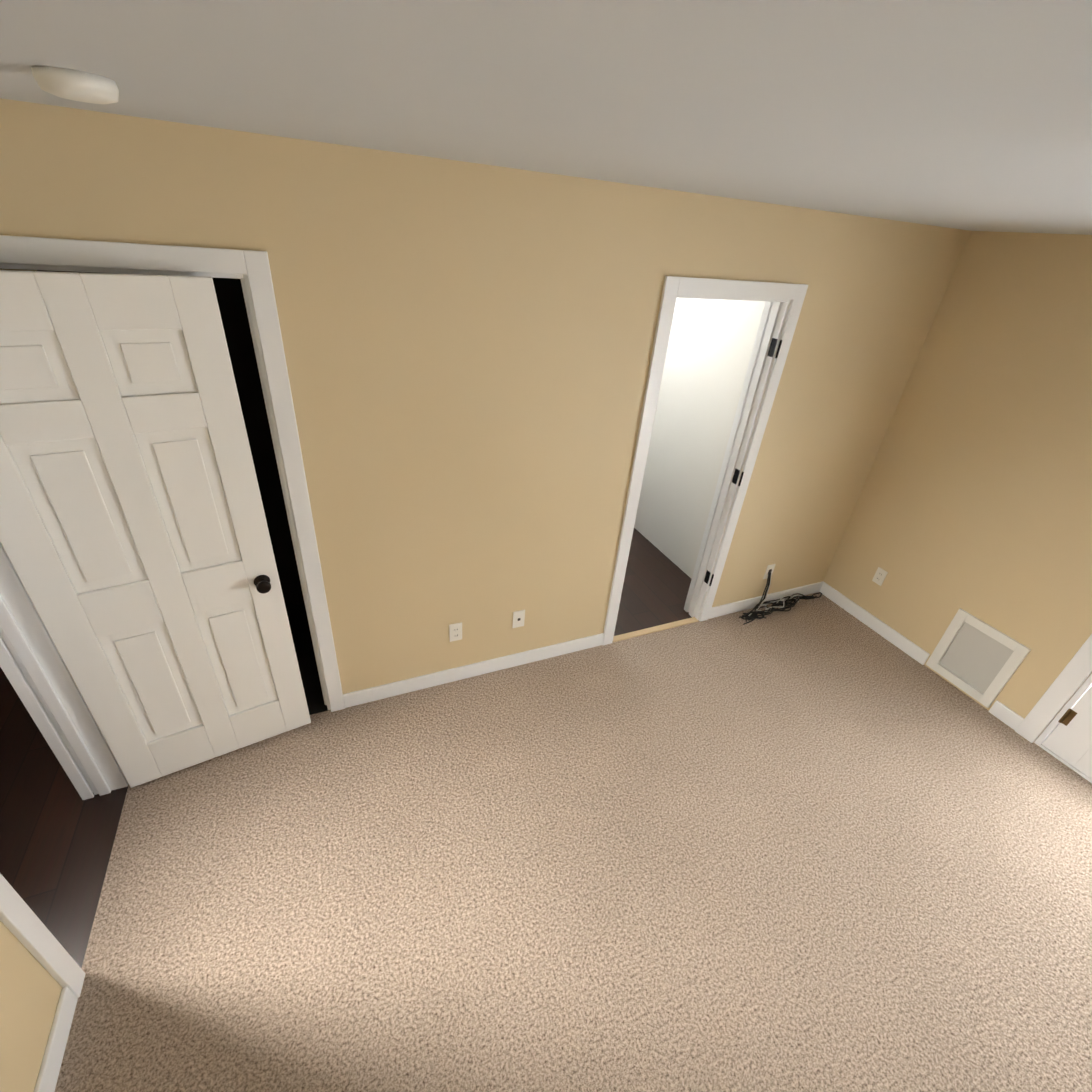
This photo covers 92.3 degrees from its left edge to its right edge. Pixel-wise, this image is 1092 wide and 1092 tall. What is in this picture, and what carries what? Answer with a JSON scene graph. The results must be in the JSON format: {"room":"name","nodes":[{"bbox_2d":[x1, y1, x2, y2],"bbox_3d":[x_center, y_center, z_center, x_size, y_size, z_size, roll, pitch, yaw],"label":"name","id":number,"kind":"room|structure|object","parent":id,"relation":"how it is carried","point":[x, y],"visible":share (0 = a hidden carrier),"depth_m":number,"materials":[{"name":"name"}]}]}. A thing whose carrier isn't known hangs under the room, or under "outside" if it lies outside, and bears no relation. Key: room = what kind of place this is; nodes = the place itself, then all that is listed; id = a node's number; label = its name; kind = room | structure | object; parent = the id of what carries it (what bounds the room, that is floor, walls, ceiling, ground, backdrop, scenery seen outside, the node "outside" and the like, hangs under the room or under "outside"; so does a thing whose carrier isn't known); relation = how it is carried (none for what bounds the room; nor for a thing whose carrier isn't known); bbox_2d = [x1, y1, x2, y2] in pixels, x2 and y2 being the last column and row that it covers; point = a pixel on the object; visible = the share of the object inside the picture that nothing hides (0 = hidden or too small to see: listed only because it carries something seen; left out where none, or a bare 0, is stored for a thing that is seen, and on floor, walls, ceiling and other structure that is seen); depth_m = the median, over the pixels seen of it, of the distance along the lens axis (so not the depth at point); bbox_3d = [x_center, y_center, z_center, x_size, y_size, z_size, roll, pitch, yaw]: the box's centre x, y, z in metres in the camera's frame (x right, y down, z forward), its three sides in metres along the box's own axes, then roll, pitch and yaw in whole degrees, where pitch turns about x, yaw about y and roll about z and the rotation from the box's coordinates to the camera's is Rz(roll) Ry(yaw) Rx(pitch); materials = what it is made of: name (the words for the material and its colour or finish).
{"room":"empty bedroom","nodes":[
{"label":"empty bedroom","id":0,"kind":"room"},
{"bbox_2d":[0,269,128,1091],"bbox_3d":[-1.365,0.607,0.800,0.120,2.440,8.620,-9,34,-22],"label":"wall","id":1,"kind":"structure","parent":0,"point":[30,989],"depth_m":1.47,"materials":[{"name":"beige paint"}]},
{"bbox_2d":[34,987,77,1091],"bbox_3d":[-0.629,2.560,-0.062,0.018,0.095,4.525,-9,34,-22],"label":"baseboard","id":2,"kind":"structure","parent":1,"relation":"attached to","point":[48,1075],"depth_m":1.57,"materials":[{"name":"white wood"}]},
{"bbox_2d":[0,542,127,997],"bbox_3d":[-1.698,0.351,1.481,0.178,2.130,0.900,-9,34,-22],"label":"door frame","id":3,"kind":"structure","parent":1,"relation":"attached to","point":[37,673],"depth_m":1.92,"materials":[{"name":"white wood"}]},
{"bbox_2d":[0,603,327,967],"bbox_3d":[-2.046,0.807,2.795,1.920,0.050,5.200,-9,34,-22],"label":"floor","id":4,"kind":"structure","parent":0,"point":[57,835],"depth_m":2.18,"materials":[{"name":"brown wood"}]},
{"bbox_2d":[37,270,303,605],"bbox_3d":[-1.558,-0.484,2.498,1.120,2.540,1.000,-9,34,-22],"label":"wall","id":5,"kind":"structure","parent":0,"point":[233,311],"depth_m":2.87,"materials":[{"name":"black"}]},
{"bbox_2d":[0,98,970,693],"bbox_3d":[0.240,-0.410,2.742,4.573,2.440,0.120,-9,34,-22],"label":"wall","id":6,"kind":"structure","parent":0,"point":[468,346],"depth_m":2.28,"materials":[{"name":"beige paint"}]},
{"bbox_2d":[0,270,310,787],"bbox_3d":[-1.464,0.093,2.011,0.756,2.040,0.209,-9,34,-22],"label":"door","id":7,"kind":"structure","parent":6,"relation":"in","point":[135,540],"depth_m":1.84,"materials":[{"name":"white wood"}]},
{"bbox_2d":[0,235,344,711],"bbox_3d":[-1.428,-0.013,2.130,0.905,2.130,0.138,-9,34,-22],"label":"door frame","id":8,"kind":"structure","parent":6,"relation":"attached to","point":[250,270],"depth_m":1.80,"materials":[{"name":"white wood"}]},
{"bbox_2d":[449,622,461,641],"bbox_3d":[-0.490,0.469,2.851,0.070,0.115,0.008,-9,34,-22],"label":"electrical outlet","id":9,"kind":"object","parent":6,"relation":"attached to","point":[455,632],"visible":1,"depth_m":2.85,"materials":[{"name":"white plastic"}]},
{"bbox_2d":[343,633,603,707],"bbox_3d":[-0.352,0.709,3.073,1.568,0.095,0.014,-9,34,-22],"label":"baseboard","id":10,"kind":"structure","parent":6,"relation":"attached to","point":[375,693],"depth_m":3.02,"materials":[{"name":"white wood"}]},
{"bbox_2d":[512,610,524,627],"bbox_3d":[-0.154,0.416,2.989,0.070,0.115,0.009,-9,34,-22],"label":"electrical outlet","id":11,"kind":"object","parent":6,"relation":"attached to","point":[518,618],"visible":1,"depth_m":2.98,"materials":[{"name":"white plastic"}]},
{"bbox_2d":[602,276,807,644],"bbox_3d":[0.808,-0.366,3.055,0.851,2.130,0.170,-9,34,-22],"label":"door frame","id":12,"kind":"structure","parent":6,"relation":"attached to","point":[777,298],"depth_m":2.89,"materials":[{"name":"white wood"}]},
{"bbox_2d":[708,581,825,618],"bbox_3d":[1.652,0.397,3.896,1.109,0.095,0.018,-9,34,-22],"label":"baseboard","id":13,"kind":"structure","parent":6,"relation":"attached to","point":[733,607],"depth_m":3.84,"materials":[{"name":"white wood"}]},
{"bbox_2d":[0,0,1091,234],"bbox_3d":[1.395,-0.090,-0.100,4.693,0.100,5.740,-9,34,-22],"label":"ceiling","id":14,"kind":"structure","parent":0,"point":[966,114],"depth_m":0.78,"materials":[{"name":"paint"}]},
{"bbox_2d":[31,66,118,103],"bbox_3d":[-0.895,-0.877,1.004,0.128,0.037,0.128,-9,34,-22],"label":"smoke detector","id":15,"kind":"object","parent":14,"relation":"attached to","point":[75,85],"visible":1,"depth_m":0.97,"materials":[{"name":"white plastic"}]},
{"bbox_2d":[55,592,1091,1091],"bbox_3d":[1.202,2.061,1.187,4.453,0.050,5.500,-9,34,-22],"label":"floor carpet","id":16,"kind":"object","parent":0,"point":[821,844],"visible":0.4,"depth_m":2.11,"materials":[{"name":"beige carpet"}]},
{"bbox_2d":[739,564,821,624],"bbox_3d":[1.771,0.303,3.802,0.884,0.367,0.164,-9,34,-22],"label":"cords","id":17,"kind":"object","parent":16,"relation":"on","point":[751,615],"visible":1,"depth_m":3.79,"materials":[{"name":"black plastic"}]},
{"bbox_2d":[613,528,697,641],"bbox_3d":[-0.042,-0.081,4.570,1.760,0.061,2.862,-9,34,-22],"label":"floor","id":18,"kind":"structure","parent":0,"point":[656,586],"depth_m":3.92,"materials":[{"name":"brown wood"}]},
{"bbox_2d":[634,298,764,578],"bbox_3d":[0.003,-1.204,4.033,2.000,2.440,2.850,-9,34,-22],"label":"wall","id":19,"kind":"structure","parent":0,"point":[711,342],"depth_m":3.86,"materials":[{"name":"white paint"}]},
{"bbox_2d":[823,231,1091,741],"bbox_3d":[3.413,0.699,1.365,0.120,2.440,5.620,-9,34,-22],"label":"wall","id":20,"kind":"structure","parent":0,"point":[975,498],"depth_m":2.93,"materials":[{"name":"beige paint"}]},
{"bbox_2d":[822,583,929,664],"bbox_3d":[2.330,0.540,3.758,0.014,0.095,0.830,-9,34,-22],"label":"baseboard","id":21,"kind":"structure","parent":20,"relation":"attached to","point":[907,646],"depth_m":3.71,"materials":[{"name":"white wood"}]},
{"bbox_2d":[872,567,887,585],"bbox_3d":[2.324,0.213,3.655,0.008,0.115,0.070,-9,34,-22],"label":"outlet","id":22,"kind":"object","parent":20,"relation":"attached to","point":[879,576],"visible":1,"depth_m":3.65,"materials":[{"name":"white plastic"}]},
{"bbox_2d":[926,608,1030,707],"bbox_3d":[2.650,0.666,3.200,0.148,0.460,0.390,-9,34,-22],"label":"vent","id":23,"kind":"object","parent":20,"relation":"attached to","point":[978,660],"depth_m":3.17,"materials":[{"name":"white plastic"}]},
{"bbox_2d":[1015,634,1091,782],"bbox_3d":[3.238,0.673,1.777,0.184,2.055,1.960,-9,34,-22],"label":"trim","id":24,"kind":"structure","parent":20,"relation":"attached to","point":[1071,678],"depth_m":2.81,"materials":[{"name":"white wood"}]},
{"bbox_2d":[1042,686,1091,778],"bbox_3d":[3.030,0.502,2.113,0.059,1.917,0.884,-9,34,-22],"label":"door","id":25,"kind":"structure","parent":20,"relation":"in","point":[1069,739],"depth_m":2.78,"materials":[{"name":"white wood"}]}
]}

